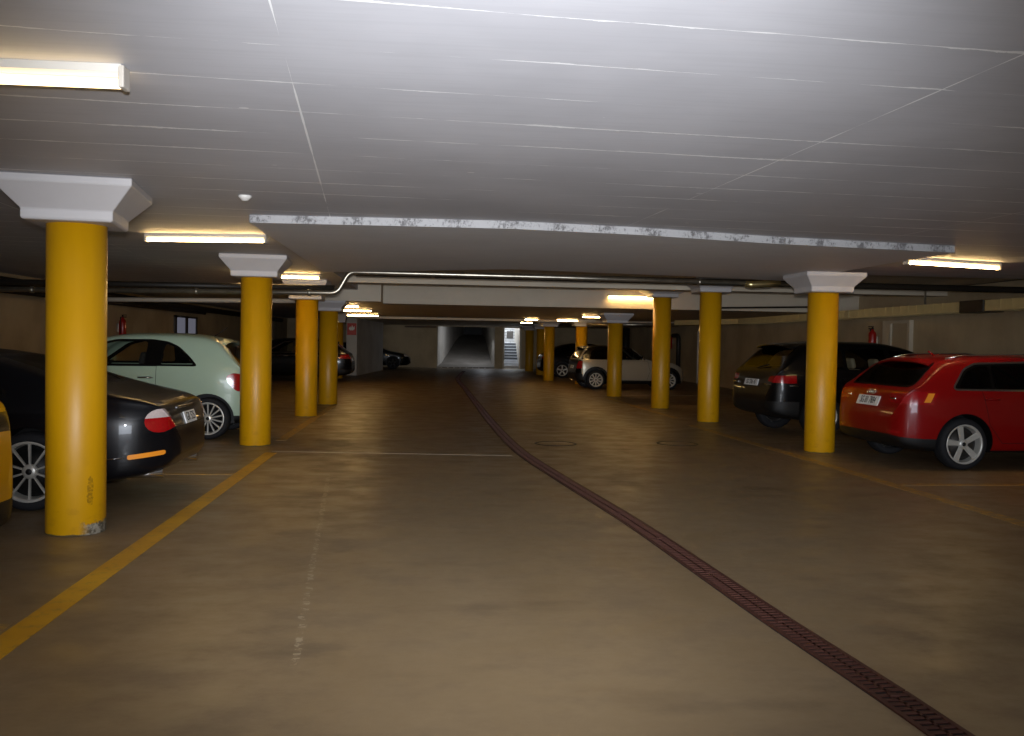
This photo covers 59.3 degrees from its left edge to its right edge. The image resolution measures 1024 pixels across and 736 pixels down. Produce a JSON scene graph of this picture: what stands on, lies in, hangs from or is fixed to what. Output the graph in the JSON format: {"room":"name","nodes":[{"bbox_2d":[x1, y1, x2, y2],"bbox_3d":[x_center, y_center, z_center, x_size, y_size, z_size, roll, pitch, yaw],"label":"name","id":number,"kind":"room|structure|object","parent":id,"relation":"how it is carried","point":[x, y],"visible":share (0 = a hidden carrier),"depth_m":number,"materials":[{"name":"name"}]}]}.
{"room":"parking garage","nodes":[
{"label":"parking garage","id":0,"kind":"room"},
{"bbox_2d":[0,272,287,361],"bbox_3d":[-9.703,-0.589,20.099,0.300,2.800,57.800,1,2,-5],"label":"wall","id":1,"kind":"structure","parent":0,"point":[22,317],"depth_m":22.77,"materials":[{"name":"beige paint"}]},
{"bbox_2d":[116,315,126,334],"bbox_3d":[-9.632,-1.008,22.204,0.220,0.620,0.208,2,2,34],"label":"fire extinguisher","id":2,"kind":"object","parent":1,"relation":"attached to","point":[121,327],"visible":0.89,"depth_m":22.14,"materials":[{"name":"red metal"}]},
{"bbox_2d":[174,315,197,333],"bbox_3d":[-10.278,-1.333,28.362,0.070,0.600,2.600,1,2,-5],"label":"window","id":3,"kind":"structure","parent":1,"relation":"in","point":[182,324],"depth_m":28.27,"materials":[{"name":"white glass"}]},
{"bbox_2d":[287,318,607,368],"bbox_3d":[-3.183,-1.310,49.548,18.000,2.800,0.300,1,2,-5],"label":"wall","id":4,"kind":"structure","parent":0,"point":[420,343],"depth_m":49.26,"materials":[{"name":"beige paint"}]},
{"bbox_2d":[502,327,521,368],"bbox_3d":[0.005,-1.118,49.687,1.060,2.320,0.050,1,2,-5],"label":"trim","id":5,"kind":"structure","parent":4,"relation":"attached to","point":[503,327],"depth_m":49.65,"materials":[{"name":"grey metal"}]},
{"bbox_2d":[437,326,494,365],"bbox_3d":[-3.107,-2.443,56.050,3.585,4.700,12.700,1,2,-5],"label":"wall","id":6,"kind":"structure","parent":0,"point":[446,336],"depth_m":52.90,"materials":[{"name":"white paint"}]},
{"bbox_2d":[437,334,494,367],"bbox_3d":[-3.116,-1.014,55.941,3.220,2.250,13.000,1,2,-5],"label":"floor","id":7,"kind":"structure","parent":0,"point":[468,351],"depth_m":53.71,"materials":[{"name":"concrete"}]},
{"bbox_2d":[464,327,481,334],"bbox_3d":[-2.840,-2.623,62.548,1.880,4.500,0.200,1,2,-5],"label":"wall","id":8,"kind":"structure","parent":0,"point":[467,330],"depth_m":62.46,"materials":[{"name":"black paint"}]},
{"bbox_2d":[504,328,514,342],"bbox_3d":[-0.291,-1.859,53.058,1.260,3.600,0.200,1,2,-5],"label":"wall","id":9,"kind":"structure","parent":0,"point":[506,340],"depth_m":52.97,"materials":[{"name":"white paint"}]},
{"bbox_2d":[507,331,512,338],"bbox_3d":[-0.118,-1.952,52.940,0.380,0.440,0.060,1,2,-5],"label":"panel","id":10,"kind":"object","parent":9,"relation":"attached to","point":[509,333],"visible":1,"depth_m":52.92,"materials":[{"name":"grey metal"}]},
{"bbox_2d":[0,367,1023,735],"bbox_3d":[-1.220,0.746,27.637,18.600,0.200,71.800,1,2,-5],"label":"floor","id":11,"kind":"structure","parent":0,"point":[370,591],"depth_m":5.49,"materials":[{"name":"concrete"}]},
{"bbox_2d":[0,624,11,631],"bbox_3d":[-5.050,1.243,4.201,5.140,0.004,0.120,1,2,-5],"label":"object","id":12,"kind":"structure","parent":11,"relation":"on","point":[2,626],"depth_m":4.45,"materials":[{"name":"yellow paint"}]},
{"bbox_2d":[0,401,12,525],"bbox_3d":[-5.121,0.525,4.876,4.100,1.395,2.145,1,2,-5],"label":"car","id":13,"kind":"object","parent":11,"relation":"on","point":[6,465],"visible":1,"depth_m":5.61,"materials":[{"name":"yellow paint"}]},
{"bbox_2d":[0,411,9,431],"bbox_3d":[-3.333,0.335,5.746,0.561,0.128,0.190,2,2,43],"label":"tail light","id":14,"kind":"object","parent":13,"relation":"attached to","point":[4,419],"depth_m":5.69,"materials":[{"name":"plastic"}]},
{"bbox_2d":[0,171,152,536],"bbox_3d":[-3.202,-0.065,6.619,0.900,2.543,0.900,1,2,-13],"label":"concrete pillar","id":15,"kind":"structure","parent":11,"relation":"on","point":[77,214],"depth_m":6.44,"materials":[{"name":"yellow paint"}]},
{"bbox_2d":[0,348,204,510],"bbox_3d":[-5.312,0.463,8.092,4.760,1.330,2.206,1,2,-5],"label":"car","id":16,"kind":"object","parent":11,"relation":"on","point":[151,428],"visible":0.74,"depth_m":7.51,"materials":[{"name":"black paint"}]},
{"bbox_2d":[145,408,170,418],"bbox_3d":[-2.999,0.385,7.658,0.038,0.078,0.266,2,2,29],"label":"lamp","id":17,"kind":"object","parent":16,"relation":"on","point":[150,413],"depth_m":7.63,"materials":[{"name":"plastic"}]},
{"bbox_2d":[144,416,175,431],"bbox_3d":[-2.984,0.482,7.679,0.044,0.128,0.328,2,2,30],"label":"tail light","id":18,"kind":"object","parent":16,"relation":"attached to","point":[151,423],"depth_m":7.64,"materials":[{"name":"red plastic"}]},
{"bbox_2d":[0,452,275,658],"bbox_3d":[-2.560,1.231,6.134,0.180,0.004,10.601,1,2,-5],"label":"floor marking","id":19,"kind":"object","parent":11,"relation":"on","point":[19,633],"depth_m":5.50,"materials":[{"name":"yellow paint"}]},
{"bbox_2d":[107,327,239,438],"bbox_3d":[-5.617,0.172,13.359,3.720,1.605,2.002,1,2,-5],"label":"car","id":20,"kind":"object","parent":11,"relation":"on","point":[212,375],"visible":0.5,"depth_m":12.74,"materials":[{"name":"green paint"}]},
{"bbox_2d":[108,356,116,362],"bbox_3d":[-6.291,-0.148,14.152,0.092,0.154,0.282,1,2,-5],"label":"mirror","id":21,"kind":"object","parent":20,"relation":"attached to","point":[111,359],"depth_m":14.05,"materials":[{"name":"green paint"}]},
{"bbox_2d":[226,373,239,390],"bbox_3d":[-3.918,0.204,12.779,0.263,0.258,0.023,0,2,-25],"label":"tail light","id":22,"kind":"object","parent":20,"relation":"attached to","point":[232,379],"depth_m":12.76,"materials":[{"name":"red plastic"}]},
{"bbox_2d":[165,473,234,474],"bbox_3d":[-5.514,1.089,9.328,5.140,0.004,0.120,1,2,-5],"label":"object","id":23,"kind":"structure","parent":11,"relation":"on","point":[165,473],"depth_m":9.51,"materials":[{"name":"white paint"}]},
{"bbox_2d":[219,253,291,446],"bbox_3d":[-3.465,-0.227,12.186,0.860,2.543,0.860,1,2,-9],"label":"concrete pillar","id":24,"kind":"structure","parent":11,"relation":"on","point":[256,272],"depth_m":12.01,"materials":[{"name":"yellow paint"}]},
{"bbox_2d":[276,406,334,440],"bbox_3d":[-3.599,0.927,16.227,0.140,0.004,6.900,1,2,-5],"label":"floor marking","id":25,"kind":"object","parent":11,"relation":"on","point":[294,431],"depth_m":15.03,"materials":[{"name":"yellow paint"}]},
{"bbox_2d":[282,279,330,416],"bbox_3d":[-3.850,-0.367,16.878,0.800,2.543,0.800,1,2,-5],"label":"concrete pillar","id":26,"kind":"structure","parent":11,"relation":"on","point":[306,347],"depth_m":16.70,"materials":[{"name":"yellow paint"}]},
{"bbox_2d":[272,338,354,377],"bbox_3d":[-7.801,-0.315,31.379,4.500,1.480,2.210,1,2,-5],"label":"car","id":27,"kind":"object","parent":11,"relation":"on","point":[283,362],"visible":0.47,"depth_m":30.63,"materials":[{"name":"paint"}]},
{"bbox_2d":[338,355,350,358],"bbox_3d":[-5.672,-0.388,30.847,0.202,0.128,0.580,2,2,35],"label":"tail light","id":28,"kind":"object","parent":27,"relation":"attached to","point":[339,356],"depth_m":30.72,"materials":[{"name":"red plastic"}]},
{"bbox_2d":[318,300,348,404],"bbox_3d":[-4.087,-0.338,20.032,0.800,2.299,0.800,1,2,-5],"label":"concrete pillar","id":29,"kind":"structure","parent":11,"relation":"on","point":[328,310],"depth_m":19.86,"materials":[{"name":"yellow paint"}]},
{"bbox_2d":[337,312,347,378],"bbox_3d":[-6.503,-0.885,33.539,0.800,2.543,0.800,1,2,-5],"label":"concrete pillar","id":30,"kind":"structure","parent":11,"relation":"on","point":[342,316],"depth_m":33.35,"materials":[{"name":"yellow paint"}]},
{"bbox_2d":[346,316,382,374],"bbox_3d":[-6.515,-1.087,40.163,0.448,2.670,7.272,1,2,0],"label":"wall pier","id":31,"kind":"object","parent":11,"relation":"on","point":[366,347],"visible":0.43,"depth_m":38.87,"materials":[{"name":"white paint"}]},
{"bbox_2d":[347,323,355,334],"bbox_3d":[-6.502,-1.578,36.510,0.370,0.480,0.028,1,2,-5],"label":"fire sign","id":32,"kind":"object","parent":31,"relation":"attached to","point":[351,327],"visible":1,"depth_m":36.50,"materials":[{"name":"red plastic"}]},
{"bbox_2d":[343,342,410,368],"bbox_3d":[-7.355,-0.655,46.126,4.310,1.339,2.202,1,2,-5],"label":"car","id":33,"kind":"object","parent":11,"relation":"on","point":[392,359],"visible":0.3,"depth_m":45.42,"materials":[{"name":"black paint"}]},
{"bbox_2d":[277,451,511,455],"bbox_3d":[-1.539,1.096,11.546,3.075,0.004,0.025,1,2,0],"label":"strip","id":34,"kind":"object","parent":11,"relation":"on","point":[277,451],"visible":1,"depth_m":11.54,"materials":[{"name":"white paint"}]},
{"bbox_2d":[504,343,518,368],"bbox_3d":[-0.172,-0.734,51.571,0.856,1.440,2.790,1,2,-5],"label":"staircase","id":35,"kind":"structure","parent":11,"relation":"on","point":[510,353],"depth_m":51.14,"materials":[{"name":"paint"}]},
{"bbox_2d":[521,326,535,371],"bbox_3d":[0.882,-0.978,45.657,0.800,2.299,0.800,1,2,-5],"label":"concrete pillar","id":36,"kind":"structure","parent":11,"relation":"on","point":[529,342],"depth_m":45.48,"materials":[{"name":"yellow paint"}]},
{"bbox_2d":[532,324,543,374],"bbox_3d":[1.315,-0.835,40.878,0.800,2.299,0.800,1,2,-5],"label":"concrete pillar","id":37,"kind":"structure","parent":11,"relation":"on","point":[540,330],"depth_m":40.68,"materials":[{"name":"yellow paint"}]},
{"bbox_2d":[538,322,561,380],"bbox_3d":[1.425,-0.657,34.665,0.840,2.299,0.840,1,2,-5],"label":"concrete pillar","id":38,"kind":"structure","parent":11,"relation":"on","point":[549,327],"depth_m":34.49,"materials":[{"name":"yellow paint"}]},
{"bbox_2d":[537,343,593,377],"bbox_3d":[3.431,-0.322,38.724,4.600,1.470,2.204,1,2,-5],"label":"car","id":39,"kind":"object","parent":11,"relation":"on","point":[562,354],"visible":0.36,"depth_m":37.78,"materials":[{"name":"black paint"}]},
{"bbox_2d":[569,319,595,384],"bbox_3d":[2.465,-0.565,32.050,0.840,2.299,0.840,1,2,-5],"label":"concrete pillar","id":40,"kind":"structure","parent":11,"relation":"on","point":[581,326],"depth_m":31.84,"materials":[{"name":"yellow paint"}]},
{"bbox_2d":[598,313,633,396],"bbox_3d":[2.848,-0.356,24.939,0.840,2.299,0.840,1,2,-5],"label":"concrete pillar","id":41,"kind":"structure","parent":11,"relation":"on","point":[615,321],"depth_m":24.76,"materials":[{"name":"yellow paint"}]},
{"bbox_2d":[568,345,682,389],"bbox_3d":[3.746,-0.027,29.666,3.680,1.405,2.089,1,2,-8],"label":"car","id":42,"kind":"object","parent":11,"relation":"on","point":[587,366],"visible":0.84,"depth_m":28.85,"materials":[{"name":"silver metal"}]},
{"bbox_2d":[576,361,582,368],"bbox_3d":[2.143,-0.105,28.701,0.239,0.240,0.046,2,2,35],"label":"tail light","id":43,"kind":"object","parent":42,"relation":"attached to","point":[579,365],"depth_m":28.67,"materials":[{"name":"red plastic"}]},
{"bbox_2d":[606,398,677,417],"bbox_3d":[2.909,0.902,21.134,0.130,0.004,6.502,1,2,-7],"label":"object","id":44,"kind":"structure","parent":11,"relation":"on","point":[606,398],"depth_m":20.45,"materials":[{"name":"yellow paint"}]},
{"bbox_2d":[639,290,684,408],"bbox_3d":[3.416,-0.433,20.588,0.900,2.718,0.900,1,2,-5],"label":"concrete pillar","id":45,"kind":"structure","parent":11,"relation":"on","point":[661,339],"depth_m":20.42,"materials":[{"name":"yellow paint"}]},
{"bbox_2d":[687,277,739,422],"bbox_3d":[3.766,-0.329,17.157,0.840,2.718,0.840,1,2,-5],"label":"concrete pillar","id":46,"kind":"structure","parent":11,"relation":"on","point":[710,312],"depth_m":16.99,"materials":[{"name":"yellow paint"}]},
{"bbox_2d":[455,371,974,735],"bbox_3d":[-0.656,0.778,23.118,0.964,0.014,42.909,1,2,-6],"label":"floor drain","id":47,"kind":"object","parent":11,"relation":"on","point":[919,714],"visible":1,"depth_m":4.74,"materials":[{"name":"metal"}]},
{"bbox_2d":[733,341,912,431],"bbox_3d":[6.204,0.338,15.555,4.480,1.560,2.245,1,2,-10],"label":"car","id":48,"kind":"object","parent":11,"relation":"on","point":[775,394],"visible":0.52,"depth_m":14.76,"materials":[{"name":"black paint"}]},
{"bbox_2d":[768,376,796,383],"bbox_3d":[4.314,0.181,14.422,0.468,0.126,0.144,2,2,33],"label":"tail light","id":49,"kind":"object","parent":48,"relation":"attached to","point":[771,379],"depth_m":14.36,"materials":[{"name":"red plastic"}]},
{"bbox_2d":[783,271,866,452],"bbox_3d":[4.313,-0.067,12.543,0.840,2.474,0.840,1,2,-5],"label":"concrete pillar","id":50,"kind":"structure","parent":11,"relation":"on","point":[823,289],"depth_m":12.37,"materials":[{"name":"yellow paint"}]},
{"bbox_2d":[688,425,1023,526],"bbox_3d":[4.107,1.268,8.949,0.238,0.004,15.004,1,2,-6],"label":"parking line","id":51,"kind":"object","parent":11,"relation":"on","point":[945,500],"depth_m":9.69,"materials":[{"name":"yellow paint"}]},
{"bbox_2d":[839,351,1023,469],"bbox_3d":[6.681,0.509,11.923,4.310,1.440,2.188,1,2,-9],"label":"car","id":52,"kind":"object","parent":11,"relation":"on","point":[958,407],"visible":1,"depth_m":10.95,"materials":[{"name":"red paint"}]},
{"bbox_2d":[841,386,854,396],"bbox_3d":[4.608,0.323,12.301,0.197,0.139,0.546,2,2,27],"label":"tail light","id":53,"kind":"object","parent":52,"relation":"attached to","point":[847,391],"depth_m":12.16,"materials":[{"name":"orange plastic"}]},
{"bbox_2d":[889,392,933,404],"bbox_3d":[4.816,0.365,10.933,0.197,0.139,0.546,-1,2,-45],"label":"tail light","id":54,"kind":"object","parent":52,"relation":"attached to","point":[895,398],"depth_m":10.84,"materials":[{"name":"red plastic"}]},
{"bbox_2d":[901,392,937,402],"bbox_3d":[4.921,0.357,10.856,0.394,0.143,0.150,1,2,-9],"label":"tail light","id":55,"kind":"object","parent":52,"relation":"attached to","point":[907,397],"depth_m":10.82,"materials":[{"name":"red plastic"}]},
{"bbox_2d":[924,393,934,402],"bbox_3d":[5.017,0.362,10.810,0.139,0.110,0.018,1,2,-1],"label":"lamp","id":56,"kind":"object","parent":52,"relation":"attached to","point":[928,397],"depth_m":10.81,"materials":[{"name":"orange plastic"}]},
{"bbox_2d":[894,483,1023,485],"bbox_3d":[6.514,1.284,9.870,4.800,0.004,0.120,1,2,-5],"label":"floor marking","id":57,"kind":"object","parent":11,"relation":"on","point":[939,484],"depth_m":9.71,"materials":[{"name":"yellow paint"}]},
{"bbox_2d":[0,0,1023,318],"bbox_3d":[-0.553,-1.871,20.738,18.600,0.355,58.100,1,2,-5],"label":"ceiling","id":58,"kind":"structure","parent":0,"point":[889,121],"depth_m":4.40,"materials":[{"name":"paint"}]},
{"bbox_2d":[0,59,129,91],"bbox_3d":[-2.338,-1.192,3.600,1.544,0.092,0.080,1,2,-5],"label":"lamp","id":59,"kind":"object","parent":58,"relation":"attached to","point":[12,71],"visible":1,"depth_m":3.62,"materials":[{"name":"white plastic"}]},
{"bbox_2d":[0,276,282,321],"bbox_3d":[-9.836,-1.824,26.177,0.178,0.178,38.000,1,2,-5],"label":"pipe","id":60,"kind":"object","parent":58,"relation":"attached to","point":[160,304],"visible":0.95,"depth_m":26.37,"materials":[{"name":"grey metal"}]},
{"bbox_2d":[0,279,334,289],"bbox_3d":[-5.936,-1.360,14.691,6.000,0.119,0.099,1,2,-5],"label":"ceiling pipe","id":61,"kind":"object","parent":60,"relation":"attached to","point":[35,282],"visible":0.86,"depth_m":14.70,"materials":[{"name":"grey metal"}]},
{"bbox_2d":[144,233,267,243],"bbox_3d":[-3.249,-1.377,9.559,1.314,0.092,0.080,1,2,3],"label":"lamp","id":62,"kind":"object","parent":58,"relation":"attached to","point":[215,237],"visible":1,"depth_m":9.53,"materials":[{"name":"white plastic"}]},
{"bbox_2d":[238,195,251,200],"bbox_3d":[-2.058,-1.307,6.937,0.100,0.042,0.100,1,2,-5],"label":"smoke detector","id":63,"kind":"object","parent":58,"relation":"attached to","point":[242,197],"visible":1,"depth_m":6.91,"materials":[{"name":"white plastic"}]},
{"bbox_2d":[282,273,320,279],"bbox_3d":[-3.909,-1.545,15.070,1.384,0.092,0.080,1,2,-5],"label":"lamp","id":64,"kind":"object","parent":58,"relation":"attached to","point":[312,276],"visible":0.46,"depth_m":15.08,"materials":[{"name":"white plastic"}]},
{"bbox_2d":[0,271,791,295],"bbox_3d":[-1.999,-1.283,13.926,13.705,0.483,0.280,1,2,-4],"label":"ceiling pipe","id":65,"kind":"object","parent":58,"relation":"attached to","point":[762,283],"visible":0.91,"depth_m":14.01,"materials":[{"name":"metal"}]},
{"bbox_2d":[0,292,205,314],"bbox_3d":[-9.149,-1.483,20.223,0.089,0.129,18.000,1,2,-5],"label":"pipe","id":66,"kind":"object","parent":65,"relation":"attached to","point":[36,294],"visible":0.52,"depth_m":22.19,"materials":[{"name":"grey metal"}]},
{"bbox_2d":[44,297,294,302],"bbox_3d":[-6.817,-1.363,18.026,4.851,0.154,0.089,1,2,-5],"label":"ceiling pipe","id":67,"kind":"object","parent":66,"relation":"attached to","point":[109,299],"visible":0.59,"depth_m":18.01,"materials":[{"name":"grey metal"}]},
{"bbox_2d":[356,272,1023,292],"bbox_3d":[3.233,-1.427,14.916,11.500,0.129,0.109,1,2,-5],"label":"ceiling pipe","id":68,"kind":"object","parent":58,"relation":"attached to","point":[879,286],"visible":0.33,"depth_m":15.16,"materials":[{"name":"grey metal"}]},
{"bbox_2d":[674,291,1023,324],"bbox_3d":[7.823,-1.311,19.026,1.303,0.485,24.507,1,2,-8],"label":"air duct","id":69,"kind":"object","parent":58,"relation":"attached to","point":[1011,304],"visible":0.77,"depth_m":17.79,"materials":[{"name":"metal"}]},
{"bbox_2d":[587,323,678,325],"bbox_3d":[4.166,-1.501,31.172,3.159,0.158,0.119,1,2,6],"label":"ceiling pipe","id":70,"kind":"object","parent":69,"relation":"attached to","point":[588,324],"visible":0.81,"depth_m":31.13,"materials":[{"name":"metal"}]},
{"bbox_2d":[903,258,1001,269],"bbox_3d":[5.353,-1.265,10.914,1.504,0.092,0.080,0,2,-21],"label":"lamp","id":71,"kind":"object","parent":58,"relation":"attached to","point":[998,265],"visible":0.78,"depth_m":10.90,"materials":[{"name":"white plastic"}]},
{"bbox_2d":[514,328,519,365],"bbox_3d":[-0.222,-1.886,52.310,1.360,3.900,4.700,1,2,-5],"label":"wall","id":72,"kind":"structure","parent":0,"point":[517,330],"depth_m":51.09,"materials":[{"name":"white paint"}]},
{"bbox_2d":[325,284,861,328],"bbox_3d":[0.808,-2.130,35.068,13.300,0.600,29.800,1,2,-5],"label":"ceiling","id":73,"kind":"structure","parent":0,"point":[384,300],"depth_m":21.48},
{"bbox_2d":[346,304,359,307],"bbox_3d":[-4.123,-1.480,21.280,1.024,0.092,0.080,1,2,-5],"label":"lamp","id":74,"kind":"object","parent":73,"relation":"attached to","point":[348,305],"visible":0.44,"depth_m":21.29,"materials":[{"name":"white plastic"}]},
{"bbox_2d":[344,308,371,311],"bbox_3d":[-4.294,-1.567,24.276,1.024,0.092,0.080,1,2,-5],"label":"lamp","id":75,"kind":"object","parent":73,"relation":"attached to","point":[345,309],"visible":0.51,"depth_m":24.26,"materials":[{"name":"white plastic"}]},
{"bbox_2d":[347,313,378,316],"bbox_3d":[-4.798,-1.708,28.947,1.024,0.092,0.080,1,2,-5],"label":"lamp","id":76,"kind":"object","parent":73,"relation":"attached to","point":[348,314],"visible":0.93,"depth_m":28.91,"materials":[{"name":"white plastic"}]},
{"bbox_2d":[405,326,436,327],"bbox_3d":[-4.600,-2.082,45.378,1.600,0.070,0.300,1,2,-5],"label":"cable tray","id":77,"kind":"object","parent":73,"relation":"hanging from","point":[405,326],"visible":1,"depth_m":45.26,"materials":[{"name":"grey metal"}]},
{"bbox_2d":[355,316,673,322],"bbox_3d":[0.851,-1.752,32.873,13.000,0.130,0.400,1,2,-5],"label":"ceiling beam","id":78,"kind":"structure","parent":73,"relation":"attached to","point":[360,317],"depth_m":32.47,"materials":[{"name":"grey concrete"}]},
{"bbox_2d":[557,318,577,320],"bbox_3d":[1.895,-1.643,30.761,0.744,0.092,0.080,1,2,-5],"label":"lamp","id":79,"kind":"object","parent":73,"relation":"attached to","point":[558,319],"visible":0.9,"depth_m":30.73,"materials":[{"name":"white plastic"}]},
{"bbox_2d":[582,315,599,317],"bbox_3d":[2.500,-1.506,26.299,0.924,0.092,0.080,1,2,-5],"label":"lamp","id":80,"kind":"object","parent":73,"relation":"attached to","point":[582,315],"visible":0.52,"depth_m":26.26,"materials":[{"name":"white plastic"}]},
{"bbox_2d":[607,294,646,297],"bbox_3d":[2.857,-1.685,21.193,1.244,0.092,0.080,1,2,-5],"label":"lamp","id":81,"kind":"object","parent":73,"relation":"attached to","point":[608,295],"visible":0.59,"depth_m":21.15,"materials":[{"name":"white plastic"}]},
{"bbox_2d":[249,215,954,280],"bbox_3d":[0.928,-1.454,11.176,7.110,0.255,5.930,1,2,-5],"label":"ceiling slab","id":82,"kind":"structure","parent":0,"point":[330,244],"depth_m":9.67,"materials":[{"name":"concrete"}]},
{"bbox_2d":[383,269,1023,295],"bbox_3d":[2.959,-1.803,17.442,12.200,0.180,8.500,1,2,-5],"label":"ceiling","id":83,"kind":"structure","parent":0,"point":[870,278],"depth_m":16.47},
{"bbox_2d":[346,272,947,296],"bbox_3d":[2.784,-1.643,17.682,11.900,0.220,0.400,1,2,-5],"label":"ceiling beam","id":84,"kind":"structure","parent":83,"relation":"attached to","point":[353,279],"depth_m":17.39,"materials":[{"name":"grey concrete"}]},
{"bbox_2d":[722,306,806,308],"bbox_3d":[6.022,-1.480,20.592,2.721,0.298,0.040,1,2,-5],"label":"pipe","id":85,"kind":"object","parent":83,"relation":"hanging from","point":[769,306],"visible":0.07,"depth_m":20.58,"materials":[{"name":"grey metal"}]},
{"bbox_2d":[629,280,1023,388],"bbox_3d":[8.520,-0.318,21.757,0.300,2.800,57.800,1,2,-5],"label":"wall","id":86,"kind":"structure","parent":0,"point":[1000,332],"depth_m":20.49,"materials":[{"name":"beige paint"}]},
{"bbox_2d":[622,328,629,347],"bbox_3d":[5.891,-0.921,46.715,0.386,2.300,0.386,1,2,-5],"label":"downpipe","id":87,"kind":"object","parent":86,"relation":"attached to","point":[626,331],"visible":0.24,"depth_m":46.53,"materials":[{"name":"black metal"}]},
{"bbox_2d":[671,333,680,366],"bbox_3d":[6.818,-0.468,37.502,0.180,1.949,0.937,1,2,-5],"label":"downpipe","id":88,"kind":"object","parent":86,"relation":"attached to","point":[674,335],"visible":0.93,"depth_m":37.05,"materials":[{"name":"black metal"}]},
{"bbox_2d":[696,331,698,382],"bbox_3d":[7.143,-0.405,34.588,0.074,2.000,0.074,2,2,17],"label":"downpipe","id":89,"kind":"object","parent":86,"relation":"attached to","point":[697,331],"visible":0.73,"depth_m":34.55,"materials":[{"name":"grey metal"}]},
{"bbox_2d":[868,326,878,342],"bbox_3d":[8.355,-0.654,20.806,0.220,0.620,0.208,2,2,34],"label":"fire extinguisher","id":90,"kind":"object","parent":86,"relation":"attached to","point":[872,336],"visible":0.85,"depth_m":20.75,"materials":[{"name":"red metal"}]},
{"bbox_2d":[882,320,913,351],"bbox_3d":[8.480,-0.005,19.879,0.130,2.080,1.150,1,2,-5],"label":"door","id":91,"kind":"structure","parent":86,"relation":"in","point":[899,333],"depth_m":19.76,"materials":[{"name":"grey metal"}]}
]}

